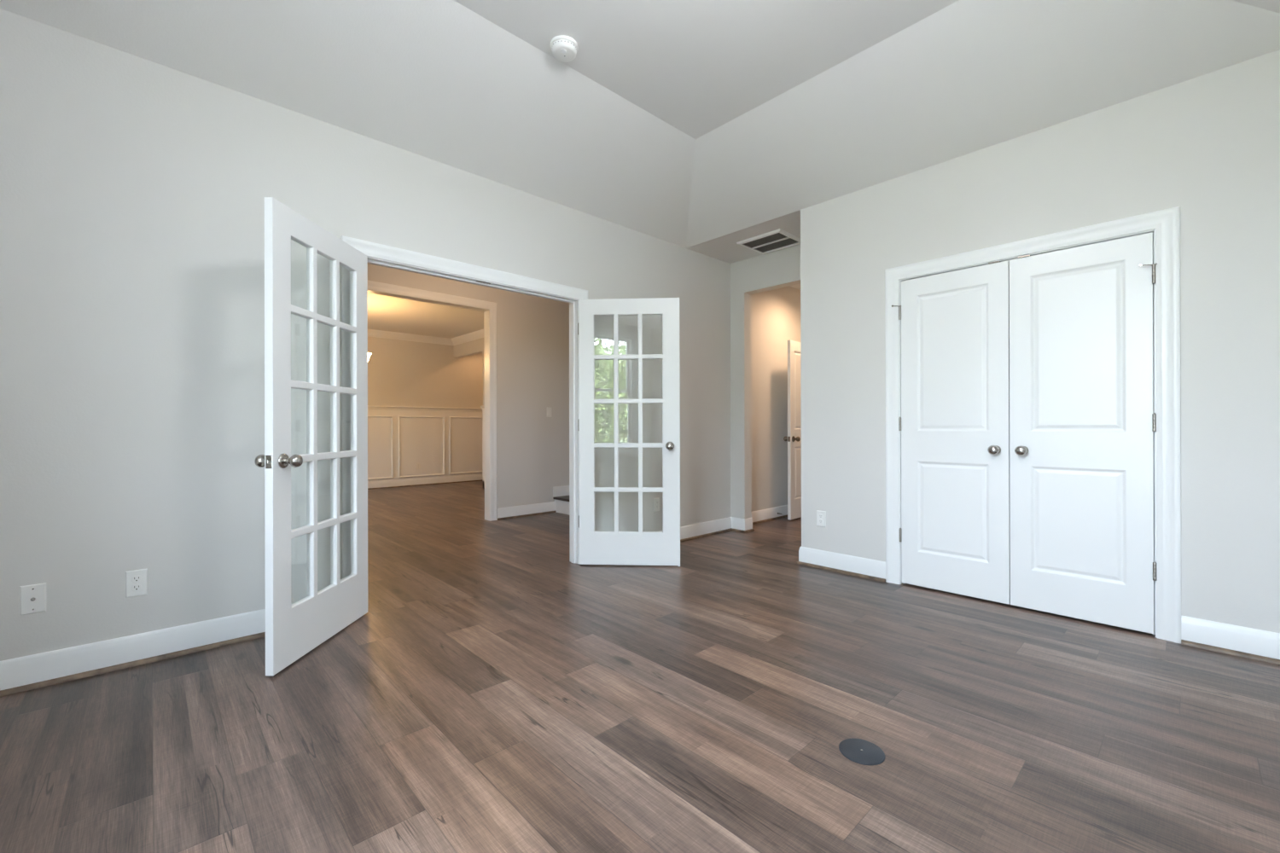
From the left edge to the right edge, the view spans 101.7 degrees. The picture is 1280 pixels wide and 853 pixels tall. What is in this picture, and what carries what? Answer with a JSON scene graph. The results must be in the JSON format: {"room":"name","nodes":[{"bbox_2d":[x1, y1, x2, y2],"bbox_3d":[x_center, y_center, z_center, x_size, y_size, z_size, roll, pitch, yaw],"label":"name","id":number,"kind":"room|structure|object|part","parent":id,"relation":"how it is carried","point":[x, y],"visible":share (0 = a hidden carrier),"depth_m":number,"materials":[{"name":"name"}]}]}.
{"room":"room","nodes":[
{"label":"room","id":0,"kind":"room"},
{"bbox_2d":[0,8,800,661],"bbox_3d":[-0.325,-0.305,4.267,8.620,2.743,0.115,0,0,-43],"label":"wall","id":1,"kind":"structure","parent":0,"point":[133,189],"depth_m":2.49,"materials":[{"name":"white paint"}]},
{"bbox_2d":[19,582,46,616],"bbox_3d":[-2.487,0.708,2.136,0.071,0.118,0.018,0,0,-43],"label":"wall plate","id":2,"kind":"object","parent":1,"relation":"attached to","point":[32,598],"visible":1,"depth_m":2.14,"materials":[{"name":"white plastic"}]},
{"bbox_2d":[125,568,147,598],"bbox_3d":[-2.267,0.706,2.348,0.072,0.118,0.009,0,0,-43],"label":"electrical outlet","id":3,"kind":"object","parent":1,"relation":"attached to","point":[136,580],"visible":1,"depth_m":2.35,"materials":[{"name":"white plastic"}]},
{"bbox_2d":[131,584,141,591],"bbox_3d":[-2.265,0.725,2.346,0.034,0.028,0.004,0,0,-43],"label":"receptacle","id":4,"kind":"object","parent":3,"relation":"attached to","point":[134,587],"depth_m":2.34,"materials":[{"name":"white plastic"}]},
{"bbox_2d":[131,576,141,582],"bbox_3d":[-2.265,0.686,2.347,0.034,0.028,0.004,0,0,-43],"label":"receptacle","id":5,"kind":"object","parent":3,"relation":"attached to","point":[134,578],"depth_m":2.35,"materials":[{"name":"white plastic"}]},
{"bbox_2d":[0,603,292,697],"bbox_3d":[-2.272,1.003,2.329,1.686,0.133,0.030,0,0,-43],"label":"baseboard","id":6,"kind":"structure","parent":1,"relation":"attached to","point":[30,672],"depth_m":2.31,"materials":[{"name":"white paint"}]},
{"bbox_3d":[-2.272,1.060,2.329,1.686,0.020,0.030,0,0,-43],"label":"shoe moulding","id":7,"kind":"part","parent":6,"relation":"part of","materials":[{"name":"brown wood"}]},
{"bbox_2d":[254,197,367,675],"bbox_3d":[-1.572,0.043,2.594,0.194,2.031,0.785,0,0,0],"label":"door","id":8,"kind":"structure","parent":1,"relation":"in","point":[293,631],"depth_m":2.48,"materials":[{"name":"white paint"}]},
{"bbox_3d":[-1.636,0.150,2.274,0.070,0.057,0.057,0,0,0],"label":"knob","id":9,"kind":"part","parent":8,"relation":"part of","materials":[{"name":"silver metal"}]},
{"bbox_3d":[-1.574,0.150,2.210,0.025,0.056,0.002,0,0,0],"label":"latch plate","id":10,"kind":"part","parent":8,"relation":"part of","materials":[{"name":"silver metal"}]},
{"bbox_3d":[-1.512,0.150,2.273,0.070,0.057,0.057,0,0,0],"label":"knob","id":11,"kind":"part","parent":8,"relation":"part of","materials":[{"name":"silver metal"}]},
{"bbox_2d":[341,235,587,578],"bbox_3d":[-1.081,0.000,3.553,1.726,2.136,0.156,0,0,-43],"label":"door frame","id":12,"kind":"structure","parent":1,"relation":"attached to","point":[378,254],"depth_m":3.38,"materials":[{"name":"white paint"}]},
{"bbox_2d":[577,297,680,566],"bbox_3d":[-0.089,0.043,3.991,0.783,2.038,0.194,0,0,3],"label":"door","id":13,"kind":"structure","parent":1,"relation":"in","point":[640,548],"depth_m":3.97,"materials":[{"name":"white paint"}]},
{"bbox_3d":[0.224,0.147,3.912,0.057,0.057,0.070,0,0,3],"label":"knob","id":14,"kind":"part","parent":13,"relation":"part of","materials":[{"name":"silver metal"}]},
{"bbox_2d":[653,497,659,511],"bbox_3d":[0.151,0.693,4.628,0.072,0.118,0.009,0,0,-43],"label":"electrical outlet","id":15,"kind":"object","parent":1,"relation":"attached to","point":[656,501],"visible":1,"depth_m":4.62,"materials":[{"name":"white plastic"}]},
{"bbox_2d":[659,505,787,542],"bbox_3d":[0.934,0.998,5.261,3.546,0.133,0.240,0,0,-43],"label":"baseboard","id":16,"kind":"structure","parent":1,"relation":"attached to","point":[712,527],"depth_m":5.27,"materials":[{"name":"white paint"}]},
{"bbox_3d":[0.376,1.056,4.707,1.973,0.020,0.200,0,0,-43],"label":"shoe moulding","id":17,"kind":"part","parent":16,"relation":"part of","materials":[{"name":"brown wood"}]},
{"bbox_3d":[1.580,1.054,6.014,1.573,0.020,0.030,0,0,-43],"label":"shoe moulding","id":18,"kind":"part","parent":16,"relation":"part of","materials":[{"name":"brown wood"}]},
{"bbox_2d":[367,337,482,482],"bbox_3d":[-4.699,-0.291,8.994,6.740,2.743,0.146,0,0,-43],"label":"wall","id":19,"kind":"structure","parent":0,"point":[445,444],"depth_m":9.58,"materials":[{"name":"white paint"}]},
{"bbox_3d":[-4.666,0.366,8.936,0.838,1.108,0.021,0,0,-43],"label":"panel moulding","id":20,"kind":"part","parent":19,"relation":"part of","materials":[{"name":"white paint"}]},
{"bbox_2d":[416,462,420,469],"bbox_3d":[-4.049,0.722,9.524,0.072,0.118,0.009,0,0,-43],"label":"electrical outlet","id":21,"kind":"object","parent":19,"relation":"attached to","point":[418,465],"visible":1,"depth_m":9.52,"materials":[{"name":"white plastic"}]},
{"bbox_3d":[-3.993,0.365,9.572,0.838,1.108,0.021,0,0,-43],"label":"panel moulding","id":22,"kind":"part","parent":19,"relation":"part of","materials":[{"name":"white paint"}]},
{"bbox_2d":[367,405,482,412],"bbox_3d":[-4.801,-0.326,8.812,6.100,0.068,0.030,0,0,-43],"label":"chair rail","id":23,"kind":"object","parent":19,"relation":"attached to","point":[386,408],"depth_m":9.58,"materials":[{"name":"white paint"}]},
{"bbox_2d":[367,474,482,489],"bbox_3d":[-4.653,1.014,8.948,6.500,0.133,0.030,0,0,-43],"label":"baseboard","id":24,"kind":"structure","parent":19,"relation":"attached to","point":[436,480],"depth_m":9.58,"materials":[{"name":"white paint"}]},
{"bbox_3d":[-4.653,1.071,8.948,6.500,0.020,0.030,0,0,-43],"label":"shoe moulding","id":25,"kind":"part","parent":24,"relation":"part of","materials":[{"name":"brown wood"}]},
{"bbox_2d":[367,329,483,345],"bbox_3d":[-3.891,-1.608,6.863,4.755,0.116,4.120,0,0,-43],"label":"crown molding","id":26,"kind":"structure","parent":19,"relation":"attached to","point":[371,333],"depth_m":9.39,"materials":[{"name":"white paint"}]},
{"bbox_3d":[-3.319,0.364,10.207,0.838,1.108,0.021,0,0,-43],"label":"panel moulding","id":27,"kind":"part","parent":19,"relation":"part of","materials":[{"name":"white paint"}]},
{"bbox_2d":[367,292,483,338],"bbox_3d":[-3.298,-1.745,7.505,6.740,0.157,4.240,0,0,-43],"label":"ceiling","id":28,"kind":"structure","parent":0,"point":[385,313],"depth_m":8.04,"materials":[{"name":"white paint"}]},
{"bbox_2d":[367,263,569,508],"bbox_3d":[-1.799,-0.300,5.918,8.500,2.743,0.120,0,0,-43],"label":"wall","id":29,"kind":"structure","parent":0,"point":[532,332],"depth_m":6.25,"materials":[{"name":"white paint"}]},
{"bbox_2d":[367,279,497,521],"bbox_3d":[-2.425,-0.171,5.317,2.045,2.487,0.144,0,0,-43],"label":"door frame","id":30,"kind":"structure","parent":29,"relation":"attached to","point":[489,309],"depth_m":5.92,"materials":[{"name":"white paint"}]},
{"bbox_2d":[497,501,556,520],"bbox_3d":[-1.343,1.004,6.241,0.793,0.133,0.030,0,0,-43],"label":"baseboard","id":31,"kind":"structure","parent":29,"relation":"attached to","point":[544,508],"depth_m":6.22,"materials":[{"name":"white paint"}]},
{"bbox_3d":[-1.343,1.061,6.241,0.793,0.020,0.030,0,0,-43],"label":"shoe moulding","id":32,"kind":"part","parent":31,"relation":"part of","materials":[{"name":"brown wood"}]},
{"bbox_2d":[546,407,552,417],"bbox_3d":[-1.123,-0.180,6.465,0.072,0.118,0.010,0,0,-43],"label":"light switch","id":33,"kind":"object","parent":29,"relation":"attached to","point":[549,409],"visible":1,"depth_m":6.46,"materials":[{"name":"white plastic"}]},
{"bbox_2d":[453,337,484,488],"bbox_3d":[-2.116,-0.297,8.533,0.125,2.743,4.120,0,0,-43],"label":"wall","id":34,"kind":"structure","parent":0,"point":[474,347],"depth_m":9.22,"materials":[{"name":"white paint"}]},
{"bbox_2d":[0,481,1279,852],"bbox_3d":[-1.182,1.130,5.266,8.740,0.120,10.390,0,0,-43],"label":"floor","id":35,"kind":"structure","parent":0,"point":[495,691],"depth_m":1.86,"materials":[{"name":"brown wood"}]},
{"bbox_2d":[552,485,569,513],"bbox_3d":[-0.134,0.429,6.682,1.630,1.278,1.050,0,0,-43],"label":"staircase","id":36,"kind":"structure","parent":35,"relation":"on","point":[561,494],"depth_m":6.50,"materials":[{"name":"white paint"}]},
{"bbox_2d":[838,738,885,765],"bbox_3d":[0.724,1.060,1.703,0.140,0.006,0.140,0,0,-43],"label":"floor outlet cover","id":37,"kind":"object","parent":35,"relation":"on","point":[858,751],"visible":1,"depth_m":1.69,"materials":[{"name":"grey plastic"}]},
{"bbox_2d":[0,0,1279,290],"bbox_3d":[1.232,-1.959,3.115,8.170,0.557,3.935,0,0,-43],"label":"ceiling","id":38,"kind":"structure","parent":0,"point":[706,127],"depth_m":2.83,"materials":[{"name":"white paint"}]},
{"bbox_2d":[550,34,578,62],"bbox_3d":[-0.406,-2.014,2.792,0.149,0.055,0.149,0,0,-43],"label":"smoke detector","id":39,"kind":"object","parent":38,"relation":"attached to","point":[564,49],"visible":1,"depth_m":2.76,"materials":[{"name":"white plastic"}]},
{"bbox_2d":[736,228,800,254],"bbox_3d":[1.185,-1.668,4.729,0.415,0.022,0.450,0,0,-43],"label":"ceiling vent","id":40,"kind":"object","parent":38,"relation":"in","point":[777,239],"visible":0.99,"depth_m":4.70,"materials":[{"name":"white metal"}]},
{"bbox_2d":[730,244,800,518],"bbox_3d":[1.465,-0.308,4.900,0.120,2.743,1.420,0,0,-43],"label":"wall","id":41,"kind":"structure","parent":0,"point":[779,269],"depth_m":5.28,"materials":[{"name":"white paint"}]},
{"bbox_2d":[800,49,1279,633],"bbox_3d":[2.151,-0.311,3.165,0.115,2.743,2.515,0,0,-43],"label":"wall","id":42,"kind":"structure","parent":0,"point":[1207,146],"depth_m":2.61,"materials":[{"name":"white paint"}]},
{"bbox_2d":[816,510,826,527],"bbox_3d":[1.360,0.693,3.916,0.009,0.118,0.072,0,0,-43],"label":"electrical outlet","id":43,"kind":"object","parent":42,"relation":"attached to","point":[821,515],"visible":1,"depth_m":3.91,"materials":[{"name":"white plastic"}]},
{"bbox_2d":[796,546,885,582],"bbox_3d":[1.566,0.996,3.917,0.351,0.133,0.673,0,0,-43],"label":"baseboard","id":44,"kind":"structure","parent":42,"relation":"attached to","point":[849,565],"depth_m":3.78,"materials":[{"name":"white paint"}]},
{"bbox_3d":[1.566,1.052,3.917,0.351,0.020,0.673,0,0,-43],"label":"shoe moulding","id":45,"kind":"part","parent":44,"relation":"part of","materials":[{"name":"brown wood"}]},
{"bbox_2d":[891,260,1010,605],"bbox_3d":[1.931,0.035,3.283,0.114,2.023,0.644,0,0,-43],"label":"door","id":46,"kind":"structure","parent":42,"relation":"in","point":[954,421],"depth_m":3.26,"materials":[{"name":"white paint"}]},
{"bbox_3d":[2.091,0.139,3.080,0.070,0.057,0.057,0,0,-43],"label":"knob","id":47,"kind":"part","parent":46,"relation":"part of","materials":[{"name":"silver metal"}]},
{"bbox_2d":[884,206,1181,643],"bbox_3d":[2.203,-0.007,3.096,0.136,2.135,1.398,0,0,-43],"label":"door frame","id":48,"kind":"structure","parent":42,"relation":"attached to","point":[1165,224],"depth_m":2.61,"materials":[{"name":"white paint"}]},
{"bbox_2d":[1009,232,1157,634],"bbox_3d":[2.366,0.034,2.821,0.114,2.023,0.618,0,0,-43],"label":"door","id":49,"kind":"structure","parent":42,"relation":"in","point":[1083,418],"depth_m":2.82,"materials":[{"name":"white paint"}]},
{"bbox_3d":[2.182,0.138,2.983,0.070,0.057,0.057,0,0,-43],"label":"knob","id":50,"kind":"part","parent":49,"relation":"part of","materials":[{"name":"silver metal"}]},
{"bbox_2d":[1181,616,1279,665],"bbox_3d":[2.802,0.992,2.371,0.030,0.133,0.472,0,0,-43],"label":"baseboard","id":51,"kind":"structure","parent":42,"relation":"attached to","point":[1259,645],"depth_m":2.43,"materials":[{"name":"white paint"}]},
{"bbox_3d":[2.802,1.049,2.371,0.030,0.020,0.472,0,0,-43],"label":"shoe moulding","id":52,"kind":"part","parent":51,"relation":"part of","materials":[{"name":"brown wood"}]},
{"bbox_3d":[2.642,-0.310,6.119,0.120,2.743,1.340,0,0,-43],"label":"wall","id":53,"kind":"structure","parent":0,"visible":0},
{"bbox_2d":[783,339,801,520],"bbox_3d":[1.956,0.037,6.158,0.194,2.023,0.813,0,0,44],"label":"door","id":54,"kind":"structure","parent":53,"relation":"in","point":[794,439],"depth_m":5.92,"materials":[{"name":"white paint"}]},
{"bbox_3d":[1.766,0.141,5.869,0.070,0.057,0.057,0,0,44],"label":"knob","id":55,"kind":"part","parent":54,"relation":"part of","materials":[{"name":"silver metal"}]}
]}

